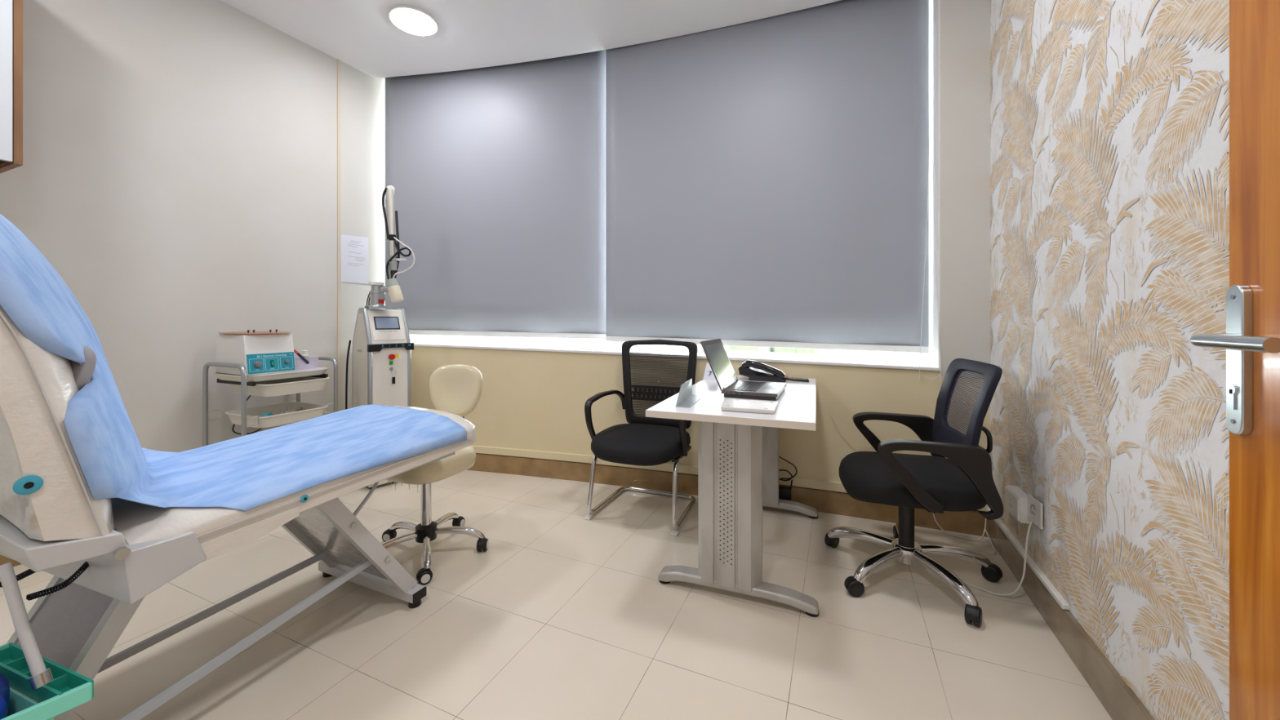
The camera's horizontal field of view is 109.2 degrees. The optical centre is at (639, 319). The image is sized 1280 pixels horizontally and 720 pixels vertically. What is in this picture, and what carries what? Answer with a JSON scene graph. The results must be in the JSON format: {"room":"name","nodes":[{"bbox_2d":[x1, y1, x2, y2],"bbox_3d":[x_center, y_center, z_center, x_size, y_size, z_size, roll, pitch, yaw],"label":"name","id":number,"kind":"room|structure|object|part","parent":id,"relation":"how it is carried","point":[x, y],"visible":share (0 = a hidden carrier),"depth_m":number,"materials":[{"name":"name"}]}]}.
{"room":"examination room","nodes":[
{"label":"examination room","id":0,"kind":"room"},
{"bbox_2d":[0,0,472,452],"bbox_3d":[-2.662,-0.514,2.425,0.150,3.312,4.506,0,0,25],"label":"wall","id":1,"kind":"structure","parent":0,"point":[178,173],"depth_m":2.54,"materials":[{"name":"beige paint"}]},
{"bbox_2d":[0,555,21,566],"bbox_3d":[-2.779,1.030,2.012,0.034,0.122,3.453,0,0,25],"label":"baseboard","id":2,"kind":"structure","parent":1,"relation":"attached to","point":[3,560],"depth_m":1.99,"materials":[{"name":"brown wood"}]},
{"bbox_2d":[0,0,22,173],"bbox_3d":[-2.780,-1.067,1.516,0.431,0.923,0.781,0,0,24],"label":"upper cabinet","id":3,"kind":"object","parent":1,"relation":"attached to","point":[11,11],"visible":1,"depth_m":1.76,"materials":[{"name":"brown"}]},
{"bbox_3d":[-2.517,-1.070,1.601,0.019,0.914,0.365,0,0,24],"label":"door","id":4,"kind":"part","parent":3,"relation":"part of","materials":[{"name":"white laminate"}]},
{"bbox_2d":[337,58,340,411],"bbox_3d":[-2.172,-0.390,3.277,0.013,2.962,0.021,0,0,24],"label":"trim","id":5,"kind":"structure","parent":1,"relation":"attached to","point":[338,60],"depth_m":3.27,"materials":[{"name":"beige"}]},
{"bbox_2d":[340,234,368,284],"bbox_3d":[-2.118,-0.449,3.378,0.008,0.354,0.207,0,0,25],"label":"paper notice","id":6,"kind":"object","parent":1,"relation":"attached to","point":[354,267],"visible":0.99,"depth_m":3.38,"materials":[{"name":"white paper"}]},
{"bbox_2d":[219,0,840,78],"bbox_3d":[-0.983,-1.895,1.431,4.550,0.050,4.030,0,0,24],"label":"ceiling","id":7,"kind":"structure","parent":0,"point":[470,34],"depth_m":2.90,"materials":[{"name":"white paint"}]},
{"bbox_2d":[388,4,438,35],"bbox_3d":[-1.411,-1.857,2.837,0.278,0.026,0.278,0,0,24],"label":"recessed light","id":8,"kind":"object","parent":7,"relation":"in","point":[411,20],"visible":1,"depth_m":2.81,"materials":[{"name":"white plastic"}]},
{"bbox_2d":[0,470,1112,719],"bbox_3d":[-0.842,1.121,1.626,4.650,0.060,4.500,0,0,24],"label":"floor","id":9,"kind":"structure","parent":0,"point":[563,615],"depth_m":1.58,"materials":[{"name":"beige tile"}]},
{"bbox_2d":[0,642,93,719],"bbox_3d":[-1.340,0.913,0.874,0.371,0.348,0.282,0,0,24],"label":"tray","id":10,"kind":"object","parent":9,"relation":"on","point":[68,689],"visible":0.9,"depth_m":0.93,"materials":[{"name":"teal plastic"}]},
{"bbox_2d":[0,672,9,719],"bbox_3d":[-1.341,0.870,0.859,0.279,0.382,0.162,0,0,24],"label":"bag","id":11,"kind":"object","parent":10,"relation":"in","point":[4,682],"visible":1,"depth_m":0.89,"materials":[{"name":"blue plastic"}]},
{"bbox_2d":[0,305,476,719],"bbox_3d":[-1.272,0.418,1.434,0.758,1.347,1.346,0,0,24],"label":"bed","id":12,"kind":"object","parent":9,"relation":"on","point":[104,557],"visible":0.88,"depth_m":1.07,"materials":[{"name":"white plastic"}]},
{"bbox_3d":[-1.606,0.806,1.205,0.032,0.460,0.312,0,0,24],"label":"leg rail","id":13,"kind":"part","parent":12,"relation":"part of","materials":[{"name":"grey metal"}]},
{"bbox_3d":[-1.475,0.106,1.038,0.726,0.720,0.367,0,0,31],"label":"backrest","id":14,"kind":"part","parent":12,"relation":"part of","materials":[{"name":"beige leather"}]},
{"bbox_3d":[-1.456,0.796,1.132,0.304,0.440,0.267,0,0,24],"label":"leg panel","id":15,"kind":"part","parent":12,"relation":"part of","materials":[{"name":"grey metal"}]},
{"bbox_3d":[-1.433,0.471,1.058,0.625,0.063,0.138,0,0,24],"label":"backrest rail","id":16,"kind":"part","parent":12,"relation":"part of","materials":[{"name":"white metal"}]},
{"bbox_2d":[70,345,96,390],"bbox_3d":[-1.280,0.116,1.001,0.170,0.127,0.055,0,0,10],"label":"pillow","id":17,"kind":"object","parent":12,"relation":"on","point":[82,374],"visible":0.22,"depth_m":0.98,"materials":[{"name":"grey fabric"}]},
{"bbox_3d":[-1.299,0.806,1.071,0.032,0.460,0.312,0,0,24],"label":"leg rail","id":18,"kind":"part","parent":12,"relation":"part of","materials":[{"name":"grey metal"}]},
{"bbox_3d":[-1.433,0.966,1.462,0.014,0.061,0.806,0,0,24],"label":"rod","id":19,"kind":"part","parent":12,"relation":"part of","materials":[{"name":"grey metal"}]},
{"bbox_2d":[0,213,466,511],"bbox_3d":[-1.289,0.124,1.420,0.777,0.757,1.266,0,0,24],"label":"sheet","id":20,"kind":"object","parent":12,"relation":"on","point":[245,473],"visible":0.99,"depth_m":1.21,"materials":[{"name":"blue fabric"}]},
{"bbox_3d":[-1.119,0.920,1.294,0.014,0.129,0.783,0,0,24],"label":"rod","id":21,"kind":"part","parent":12,"relation":"part of","materials":[{"name":"grey metal"}]},
{"bbox_3d":[-1.206,0.486,1.594,0.750,0.191,1.000,0,0,24],"label":"mattress","id":22,"kind":"part","parent":12,"relation":"part of","materials":[{"name":"blue fabric"}]},
{"bbox_3d":[-1.356,0.799,1.775,0.032,0.475,0.364,0,0,24],"label":"leg rail","id":23,"kind":"part","parent":12,"relation":"part of","materials":[{"name":"grey metal"}]},
{"bbox_3d":[-1.154,0.789,1.681,0.415,0.445,0.314,0,0,24],"label":"leg panel","id":24,"kind":"part","parent":12,"relation":"part of","materials":[{"name":"grey metal"}]},
{"bbox_3d":[-0.948,0.799,1.596,0.032,0.475,0.364,0,0,24],"label":"leg rail","id":25,"kind":"part","parent":12,"relation":"part of","materials":[{"name":"grey metal"}]},
{"bbox_3d":[-1.210,0.540,1.547,0.660,0.053,0.860,0,0,24],"label":"under frame","id":26,"kind":"part","parent":12,"relation":"part of","materials":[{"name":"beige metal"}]},
{"bbox_2d":[202,356,337,446],"bbox_3d":[-2.140,0.663,2.675,0.441,0.856,0.535,0,0,24],"label":"trolley","id":27,"kind":"object","parent":9,"relation":"on","point":[303,381],"visible":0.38,"depth_m":2.55,"materials":[{"name":"grey metal"}]},
{"bbox_2d":[208,409,220,421],"bbox_3d":[-2.408,0.541,2.563,0.006,0.056,0.068,0,0,24],"label":"bracket","id":28,"kind":"object","parent":27,"relation":"on","point":[215,410],"depth_m":2.57,"materials":[{"name":"metal"}]},
{"bbox_3d":[-2.247,0.638,2.456,0.403,0.806,0.023,0,0,24],"label":"frame","id":29,"kind":"part","parent":27,"relation":"part of","materials":[{"name":"grey metal"}]},
{"bbox_2d":[217,378,255,386],"bbox_3d":[-2.223,0.345,2.500,0.350,0.022,0.016,0,0,24],"label":"rail","id":30,"kind":"object","parent":27,"relation":"on","point":[250,382],"depth_m":2.47,"materials":[{"name":"black plastic"}]},
{"bbox_2d":[246,415,258,427],"bbox_3d":[-2.060,0.541,2.410,0.006,0.056,0.068,0,0,24],"label":"bracket","id":31,"kind":"object","parent":27,"relation":"on","point":[257,418],"depth_m":2.42,"materials":[{"name":"beige plastic"}]},
{"bbox_2d":[215,329,296,375],"bbox_3d":[-2.179,0.179,2.577,0.353,0.241,0.268,0,0,24],"label":"centrifuge","id":32,"kind":"object","parent":27,"relation":"on","point":[260,353],"visible":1,"depth_m":2.50,"materials":[{"name":"white plastic"}]},
{"bbox_2d":[231,395,262,434],"bbox_3d":[-2.304,0.480,2.779,0.009,0.463,0.310,0,0,24],"label":"lead","id":33,"kind":"object","parent":32,"relation":"hanging from","point":[233,431],"visible":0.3,"depth_m":2.70,"materials":[{"name":"black"}]},
{"bbox_3d":[-2.182,0.075,2.579,0.340,0.012,0.262,0,0,24],"label":"lid","id":34,"kind":"part","parent":32,"relation":"part of","materials":[{"name":"brown plastic"}]},
{"bbox_3d":[-2.056,0.243,2.447,0.022,0.035,0.036,0,0,24],"label":"knob","id":35,"kind":"part","parent":32,"relation":"part of","materials":[{"name":"grey plastic"}]},
{"bbox_3d":[-2.037,0.239,2.515,0.018,0.104,0.228,0,0,24],"label":"control panel","id":36,"kind":"part","parent":32,"relation":"part of","materials":[{"name":"teal plastic"}]},
{"bbox_2d":[256,411,274,417],"bbox_3d":[-2.088,0.550,2.544,0.110,0.070,0.100,0,0,7],"label":"packet","id":37,"kind":"object","parent":27,"relation":"in","point":[264,414],"visible":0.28,"depth_m":2.54,"materials":[{"name":"teal plastic"}]},
{"bbox_2d":[213,368,328,382],"bbox_3d":[-2.151,0.319,2.673,0.356,0.036,0.449,0,0,24],"label":"shelf","id":38,"kind":"object","parent":27,"relation":"attached to","point":[222,377],"depth_m":2.54,"materials":[{"name":"beige plastic"}]},
{"bbox_2d":[224,401,328,427],"bbox_3d":[-2.127,0.559,2.673,0.377,0.065,0.377,0,0,24],"label":"tray","id":39,"kind":"object","parent":27,"relation":"on","point":[313,411],"depth_m":2.64,"materials":[{"name":"beige plastic"}]},
{"bbox_2d":[231,376,329,396],"bbox_3d":[-2.121,0.388,2.682,0.402,0.070,0.357,0,0,24],"label":"tray","id":40,"kind":"object","parent":27,"relation":"on","point":[284,386],"depth_m":2.58,"materials":[{"name":"beige plastic"}]},
{"bbox_2d":[280,408,293,413],"bbox_3d":[-2.054,0.553,2.658,0.130,0.063,0.085,0,0,35],"label":"packet","id":41,"kind":"object","parent":27,"relation":"in","point":[286,411],"visible":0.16,"depth_m":2.65,"materials":[{"name":"white plastic"}]},
{"bbox_2d":[256,367,327,375],"bbox_3d":[-2.099,0.300,2.669,0.250,0.001,0.400,0,0,24],"label":"paper","id":42,"kind":"object","parent":27,"relation":"on","point":[317,368],"visible":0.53,"depth_m":2.72,"materials":[{"name":"grey paper"}]},
{"bbox_2d":[294,355,319,369],"bbox_3d":[-2.061,0.265,2.767,0.146,0.070,0.168,0,0,24],"label":"plastic tub","id":43,"kind":"object","parent":42,"relation":"on","point":[300,364],"visible":0.56,"depth_m":2.74,"materials":[{"name":"white"}]},
{"bbox_2d":[293,349,309,364],"bbox_3d":[-2.010,0.222,2.697,0.016,0.093,0.088,0,0,24],"label":"marker pen","id":44,"kind":"object","parent":43,"relation":"in","point":[298,353],"visible":0.93,"depth_m":2.69,"materials":[{"name":"black plastic"}]},
{"bbox_2d":[301,350,308,357],"bbox_3d":[-2.043,0.242,2.771,0.040,0.105,0.040,0,0,24],"label":"spray bottle","id":45,"kind":"object","parent":43,"relation":"in","point":[304,353],"visible":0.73,"depth_m":2.76,"materials":[{"name":"white plastic"}]},
{"bbox_3d":[-2.056,0.638,2.891,0.403,0.806,0.023,0,0,24],"label":"frame","id":46,"kind":"part","parent":27,"relation":"part of","materials":[{"name":"grey metal"}]},
{"bbox_2d":[310,373,328,377],"bbox_3d":[-2.072,0.345,2.843,0.350,0.022,0.016,0,0,24],"label":"rail","id":47,"kind":"object","parent":27,"relation":"on","point":[321,375],"depth_m":2.78,"materials":[{"name":"black plastic"}]},
{"bbox_2d":[324,402,334,413],"bbox_3d":[-1.896,0.541,2.783,0.006,0.056,0.068,0,0,24],"label":"bracket","id":48,"kind":"object","parent":27,"relation":"on","point":[326,406],"depth_m":2.78,"materials":[{"name":"beige plastic"}]},
{"bbox_2d":[345,185,414,488],"bbox_3d":[-1.701,0.110,3.027,0.546,1.963,0.316,0,0,39],"label":"machine","id":49,"kind":"object","parent":9,"relation":"on","point":[382,347],"visible":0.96,"depth_m":2.97,"materials":[{"name":"white plastic"}]},
{"bbox_3d":[-1.832,0.511,2.977,0.245,1.100,0.007,0,0,39],"label":"panel","id":50,"kind":"part","parent":49,"relation":"part of","materials":[{"name":"white plastic"}]},
{"bbox_3d":[-1.697,-0.117,2.981,0.009,0.027,0.038,0,0,24],"label":"warning plate","id":51,"kind":"part","parent":49,"relation":"part of","materials":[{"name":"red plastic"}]},
{"bbox_3d":[-1.679,0.025,3.017,0.035,0.085,0.153,0,0,39],"label":"screen frame","id":52,"kind":"part","parent":49,"relation":"part of","materials":[{"name":"black plastic"}]},
{"bbox_2d":[389,367,395,383],"bbox_3d":[-1.623,0.368,2.988,0.033,0.110,0.036,0,0,24],"label":"switch","id":53,"kind":"object","parent":49,"relation":"attached to","point":[392,370],"depth_m":2.99,"materials":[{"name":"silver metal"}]},
{"bbox_2d":[386,284,404,302],"bbox_3d":[-1.571,-0.176,2.921,0.098,0.135,0.073,0,0,2],"label":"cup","id":54,"kind":"object","parent":49,"relation":"on","point":[394,291],"depth_m":2.89,"materials":[{"name":"beige plastic"}]},
{"bbox_3d":[-1.549,-0.387,2.945,0.060,0.016,0.016,0,0,0],"label":"lock lever","id":55,"kind":"part","parent":49,"relation":"part of","materials":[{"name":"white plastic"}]},
{"bbox_2d":[381,364,488,585],"bbox_3d":[-0.997,0.661,2.102,0.553,0.860,0.535,0,0,-25],"label":"stool","id":56,"kind":"object","parent":9,"relation":"on","point":[454,388],"visible":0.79,"depth_m":2.13,"materials":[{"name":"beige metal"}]},
{"bbox_3d":[-1.102,1.011,2.017,0.234,0.072,0.033,0,0,-44],"label":"leg","id":57,"kind":"part","parent":56,"relation":"part of","materials":[{"name":"silver metal"}]},
{"bbox_3d":[-1.127,1.011,2.188,0.234,0.072,0.033,0,0,28],"label":"leg","id":58,"kind":"part","parent":56,"relation":"part of","materials":[{"name":"silver metal"}]},
{"bbox_3d":[-0.932,1.011,1.988,0.033,0.072,0.234,0,0,-26],"label":"leg","id":59,"kind":"part","parent":56,"relation":"part of","materials":[{"name":"silver metal"}]},
{"bbox_3d":[-0.997,0.655,2.120,0.390,0.103,0.370,0,0,24],"label":"seat","id":60,"kind":"part","parent":56,"relation":"part of","materials":[{"name":"beige leather"}]},
{"bbox_3d":[-0.972,1.011,2.264,0.033,0.072,0.234,0,0,10],"label":"leg","id":61,"kind":"part","parent":56,"relation":"part of","materials":[{"name":"silver metal"}]},
{"bbox_3d":[-0.942,0.366,2.330,0.263,0.271,0.086,0,0,-6],"label":"backrest","id":62,"kind":"part","parent":56,"relation":"part of","materials":[{"name":"beige plastic"}]},
{"bbox_3d":[-0.852,1.011,2.141,0.234,0.072,0.033,0,0,-8],"label":"leg","id":63,"kind":"part","parent":56,"relation":"part of","materials":[{"name":"silver metal"}]},
{"bbox_2d":[583,339,697,536],"bbox_3d":[0.022,0.608,2.587,0.592,0.966,0.566,0,0,22],"label":"chair","id":64,"kind":"object","parent":9,"relation":"on","point":[645,441],"visible":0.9,"depth_m":2.67,"materials":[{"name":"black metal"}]},
{"bbox_3d":[-0.206,0.582,2.727,0.062,0.290,0.428,0,0,29],"label":"armrest","id":65,"kind":"part","parent":64,"relation":"part of","materials":[{"name":"black plastic"}]},
{"bbox_3d":[0.009,0.693,2.557,0.515,0.106,0.500,0,0,22],"label":"seat","id":66,"kind":"part","parent":64,"relation":"part of","materials":[{"name":"black fabric"}]},
{"bbox_3d":[0.032,0.907,2.615,0.517,0.360,0.481,0,0,22],"label":"sled frame","id":67,"kind":"part","parent":64,"relation":"part of","materials":[{"name":"silver metal"}]},
{"bbox_3d":[0.112,0.461,2.814,0.370,0.090,0.014,0,0,22],"label":"lumbar plate","id":68,"kind":"part","parent":64,"relation":"part of","materials":[{"name":"black plastic"}]},
{"bbox_3d":[0.115,0.407,2.822,0.400,0.404,0.026,0,0,22],"label":"panel","id":69,"kind":"part","parent":64,"relation":"part of","materials":[{"name":"grey fabric"}]},
{"bbox_3d":[0.116,0.393,2.823,0.497,0.536,0.058,0,0,22],"label":"backrest","id":70,"kind":"part","parent":64,"relation":"part of","materials":[{"name":"black plastic"}]},
{"bbox_3d":[0.282,0.582,2.532,0.062,0.290,0.428,0,0,15],"label":"armrest","id":71,"kind":"part","parent":64,"relation":"part of","materials":[{"name":"black plastic"}]},
{"bbox_2d":[645,375,818,617],"bbox_3d":[0.500,0.683,2.125,0.623,0.817,1.177,0,0,21],"label":"desk","id":72,"kind":"object","parent":9,"relation":"on","point":[738,451],"depth_m":1.77,"materials":[{"name":"white laminate"}]},
{"bbox_3d":[0.191,0.304,1.922,0.020,0.059,0.391,0,0,17],"label":"upright plate","id":73,"kind":"part","parent":72,"relation":"part of","materials":[{"name":"clear plastic"}]},
{"bbox_3d":[0.216,0.304,1.913,0.074,0.060,0.394,0,0,17],"label":"angle bracket","id":74,"kind":"part","parent":72,"relation":"part of","materials":[{"name":"plastic"}]},
{"bbox_3d":[0.210,0.333,1.868,0.055,0.002,0.304,0,0,18],"label":"plate","id":75,"kind":"part","parent":72,"relation":"part of","materials":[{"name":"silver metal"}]},
{"bbox_2d":[702,362,715,380],"bbox_3d":[0.409,0.290,2.562,0.089,0.088,0.100,0,0,24],"label":"desk calendar","id":76,"kind":"object","parent":72,"relation":"on","point":[708,375],"visible":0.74,"depth_m":2.54,"materials":[{"name":"white paper"}]},
{"bbox_3d":[0.352,0.710,1.801,0.253,0.662,0.076,0,0,21],"label":"leg","id":77,"kind":"part","parent":72,"relation":"part of","materials":[{"name":"silver metal"}]},
{"bbox_2d":[700,338,786,400],"bbox_3d":[0.481,0.215,2.080,0.327,0.236,0.348,0,0,24],"label":"laptop","id":78,"kind":"object","parent":72,"relation":"on","point":[721,366],"visible":1,"depth_m":2.03,"materials":[{"name":"grey metal"}]},
{"bbox_2d":[720,398,777,413],"bbox_3d":[0.411,0.326,1.706,0.198,0.016,0.187,0,0,24],"label":"case","id":79,"kind":"object","parent":72,"relation":"on","point":[731,404],"visible":1,"depth_m":1.67,"materials":[{"name":"white paper"}]},
{"bbox_3d":[0.669,0.710,2.618,0.253,0.662,0.084,0,0,21],"label":"leg","id":80,"kind":"part","parent":72,"relation":"part of","materials":[{"name":"silver metal"}]},
{"bbox_2d":[738,360,808,382],"bbox_3d":[0.738,0.280,2.500,0.363,0.111,0.159,0,0,24],"label":"telephone","id":81,"kind":"object","parent":72,"relation":"on","point":[755,371],"visible":1,"depth_m":2.46,"materials":[{"name":"black plastic"}]},
{"bbox_3d":[0.833,0.322,2.421,0.134,0.026,0.023,0,0,9],"label":"coiled cord","id":82,"kind":"part","parent":81,"relation":"part of","materials":[{"name":"black plastic"}]},
{"bbox_2d":[824,358,1003,626],"bbox_3d":[1.174,0.632,1.961,0.673,0.917,0.700,0,0,16],"label":"chair","id":83,"kind":"object","parent":9,"relation":"on","point":[962,481],"visible":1,"depth_m":1.83,"materials":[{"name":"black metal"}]},
{"bbox_3d":[1.014,1.006,2.080,0.305,0.087,0.049,0,0,44],"label":"leg","id":84,"kind":"part","parent":83,"relation":"part of","materials":[{"name":"silver metal"}]},
{"bbox_3d":[0.985,1.006,1.868,0.305,0.087,0.049,0,0,-28],"label":"leg","id":85,"kind":"part","parent":83,"relation":"part of","materials":[{"name":"silver metal"}]},
{"bbox_3d":[1.224,1.006,2.119,0.049,0.087,0.305,0,0,26],"label":"leg","id":86,"kind":"part","parent":83,"relation":"part of","materials":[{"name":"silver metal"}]},
{"bbox_3d":[1.252,0.590,2.203,0.403,0.264,0.047,0,0,16],"label":"armrest","id":87,"kind":"part","parent":83,"relation":"part of","materials":[{"name":"black plastic"}]},
{"bbox_3d":[1.145,0.687,1.954,0.515,0.117,0.500,0,0,16],"label":"seat","id":88,"kind":"part","parent":83,"relation":"part of","materials":[{"name":"black fabric"}]},
{"bbox_3d":[1.107,0.590,1.687,0.403,0.264,0.047,0,0,16],"label":"armrest","id":89,"kind":"part","parent":83,"relation":"part of","materials":[{"name":"black plastic"}]},
{"bbox_3d":[1.178,1.006,1.775,0.049,0.087,0.305,0,0,-10],"label":"leg","id":90,"kind":"part","parent":83,"relation":"part of","materials":[{"name":"silver metal"}]},
{"bbox_3d":[1.326,1.006,1.930,0.305,0.087,0.049,0,0,8],"label":"leg","id":91,"kind":"part","parent":83,"relation":"part of","materials":[{"name":"silver metal"}]},
{"bbox_3d":[1.359,0.344,1.895,0.072,0.253,0.290,0,0,16],"label":"panel","id":92,"kind":"part","parent":83,"relation":"part of","materials":[{"name":"grey fabric"}]},
{"bbox_3d":[1.359,0.375,1.894,0.125,0.403,0.442,0,0,16],"label":"backrest","id":93,"kind":"part","parent":83,"relation":"part of","materials":[{"name":"black plastic"}]},
{"bbox_2d":[933,513,995,555],"bbox_3d":[1.631,0.991,2.262,0.150,0.201,0.294,0,0,-22],"label":"lead","id":94,"kind":"object","parent":9,"relation":"on","point":[984,530],"visible":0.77,"depth_m":2.24,"materials":[{"name":"white plastic"}]},
{"bbox_2d":[411,0,990,511],"bbox_3d":[-0.044,-0.514,3.087,4.414,3.312,0.486,0,0,18],"label":"wall","id":95,"kind":"structure","parent":0,"point":[529,400],"depth_m":2.53,"materials":[{"name":"beige paint"}]},
{"bbox_2d":[410,0,940,371],"bbox_3d":[-0.217,-0.910,3.153,3.950,2.360,0.480,0,0,17],"label":"window","id":96,"kind":"structure","parent":95,"relation":"in","point":[930,361],"depth_m":2.59,"materials":[{"name":"white paint"}]},
{"bbox_2d":[384,49,605,339],"bbox_3d":[-1.116,-0.972,3.424,1.816,2.226,0.062,0,0,11],"label":"roller blind","id":97,"kind":"object","parent":96,"relation":"attached to","point":[497,174],"visible":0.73,"depth_m":3.38,"materials":[{"name":"grey fabric"}]},
{"bbox_3d":[-0.217,0.222,3.154,3.950,0.097,0.480,0,0,17],"label":"sill","id":98,"kind":"part","parent":96,"relation":"part of","materials":[{"name":"white paint"}]},
{"bbox_2d":[605,0,941,382],"bbox_3d":[0.702,-0.881,2.866,1.980,2.409,0.261,0,0,24],"label":"roller blind","id":99,"kind":"object","parent":96,"relation":"attached to","point":[767,179],"visible":0.97,"depth_m":2.81,"materials":[{"name":"grey fabric"}]},
{"bbox_3d":[1.546,-0.798,2.449,0.098,2.244,0.176,0,0,24],"label":"bead chain","id":100,"kind":"part","parent":99,"relation":"part of","materials":[{"name":"white"}]},
{"bbox_2d":[466,453,987,537],"bbox_3d":[-0.141,1.030,2.928,4.328,0.122,0.150,0,0,17],"label":"baseboard","id":101,"kind":"structure","parent":95,"relation":"attached to","point":[971,522],"depth_m":2.85,"materials":[{"name":"brown wood"}]},
{"bbox_2d":[471,444,989,511],"bbox_3d":[-0.142,0.937,2.926,4.329,0.047,0.156,0,0,17],"label":"trim","id":102,"kind":"structure","parent":95,"relation":"attached to","point":[685,468],"depth_m":2.96,"materials":[{"name":"beige paint"}]},
{"bbox_2d":[778,485,791,500],"bbox_3d":[0.831,1.004,2.627,0.080,0.065,0.035,0,0,24],"label":"power strip","id":103,"kind":"object","parent":95,"relation":"attached to","point":[784,492],"visible":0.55,"depth_m":2.61,"materials":[{"name":"black plastic"}]},
{"bbox_2d":[778,456,797,499],"bbox_3d":[0.846,0.931,2.612,0.110,0.285,0.023,0,0,18],"label":"lead","id":104,"kind":"object","parent":103,"relation":"attached to","point":[795,474],"visible":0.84,"depth_m":2.61,"materials":[{"name":"black"}]},
{"bbox_2d":[830,414,857,451],"bbox_3d":[1.294,0.707,2.475,0.482,0.352,0.005,0,0,22],"label":"wire","id":105,"kind":"object","parent":95,"relation":"attached to","point":[830,415],"visible":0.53,"depth_m":2.54,"materials":[{"name":"beige paint"}]},
{"bbox_2d":[990,0,1229,719],"bbox_3d":[1.187,-0.392,0.730,0.202,4.568,4.490,0,0,24],"label":"wall","id":106,"kind":"structure","parent":0,"point":[1109,119],"depth_m":1.22,"materials":[{"name":"paper"}]},
{"bbox_2d":[1004,484,1033,524],"bbox_3d":[1.549,0.755,1.862,0.049,0.098,0.165,0,0,24],"label":"box","id":107,"kind":"object","parent":106,"relation":"attached to","point":[1015,500],"visible":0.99,"depth_m":1.83,"materials":[{"name":"white plastic"}]},
{"bbox_2d":[986,507,1069,610],"bbox_3d":[1.577,0.950,1.889,0.020,0.018,0.852,0,0,24],"label":"cable trunking","id":108,"kind":"object","parent":106,"relation":"attached to","point":[1050,587],"visible":0.8,"depth_m":1.72,"materials":[{"name":"white plastic"}]},
{"bbox_2d":[1026,493,1043,528],"bbox_3d":[1.507,0.731,1.731,0.020,0.097,0.108,0,0,24],"label":"socket plate","id":109,"kind":"object","parent":106,"relation":"attached to","point":[1034,507],"visible":1,"depth_m":1.72,"materials":[{"name":"white plastic"}]},
{"bbox_2d":[964,520,1032,595],"bbox_3d":[1.414,0.931,1.800,0.214,0.318,0.023,0,0,37],"label":"lead","id":110,"kind":"object","parent":109,"relation":"hanging from","point":[1031,522],"visible":0.99,"depth_m":1.75,"materials":[{"name":"white plastic"}]},
{"bbox_2d":[1030,504,1035,515],"bbox_3d":[1.501,0.727,1.734,0.006,0.039,0.044,0,0,24],"label":"socket","id":111,"kind":"object","parent":109,"relation":"attached to","point":[1033,507],"depth_m":1.74,"materials":[{"name":"grey plastic"}]},
{"bbox_2d":[987,520,1155,719],"bbox_3d":[1.207,1.026,1.015,0.034,0.131,2.830,0,0,24],"label":"baseboard","id":112,"kind":"structure","parent":106,"relation":"attached to","point":[1116,696],"depth_m":1.42,"materials":[{"name":"brown wood"}]},
{"bbox_2d":[1189,0,1279,719],"bbox_3d":[0.799,0.037,0.351,0.113,2.092,0.915,0,0,23],"label":"door","id":113,"kind":"structure","parent":106,"relation":"in","point":[1251,341],"depth_m":0.72,"materials":[{"name":"orange wood"}]},
{"bbox_3d":[0.914,0.035,0.686,0.062,0.023,0.166,0,0,24],"label":"lever","id":114,"kind":"part","parent":113,"relation":"part of","materials":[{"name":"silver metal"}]},
{"bbox_3d":[0.974,0.066,0.738,0.013,0.244,0.035,0,0,24],"label":"handle plate","id":115,"kind":"part","parent":113,"relation":"part of","materials":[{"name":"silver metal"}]},
{"label":"outside","id":116,"kind":"structure","parent":0,"visible":0},
{"bbox_2d":[582,341,917,359],"bbox_3d":[18.817,4.241,42.850,80.000,0.100,86.400,0,0,24],"label":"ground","id":117,"kind":"structure","parent":116,"point":[828,352],"depth_m":57.92,"materials":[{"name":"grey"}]},
{"bbox_2d":[728,345,775,352],"bbox_3d":[1.801,2.034,7.292,0.673,4.343,0.736,0,0,24],"label":"hedge","id":118,"kind":"object","parent":117,"relation":"on","point":[771,349],"visible":0.02,"depth_m":7.04,"materials":[{"name":"green plant"}]},
{"bbox_2d":[775,347,821,354],"bbox_3d":[2.453,2.032,7.004,0.636,4.349,0.736,0,0,24],"label":"hedge","id":119,"kind":"object","parent":117,"relation":"on","point":[791,350],"visible":0.02,"depth_m":6.72,"materials":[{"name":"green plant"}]}
]}

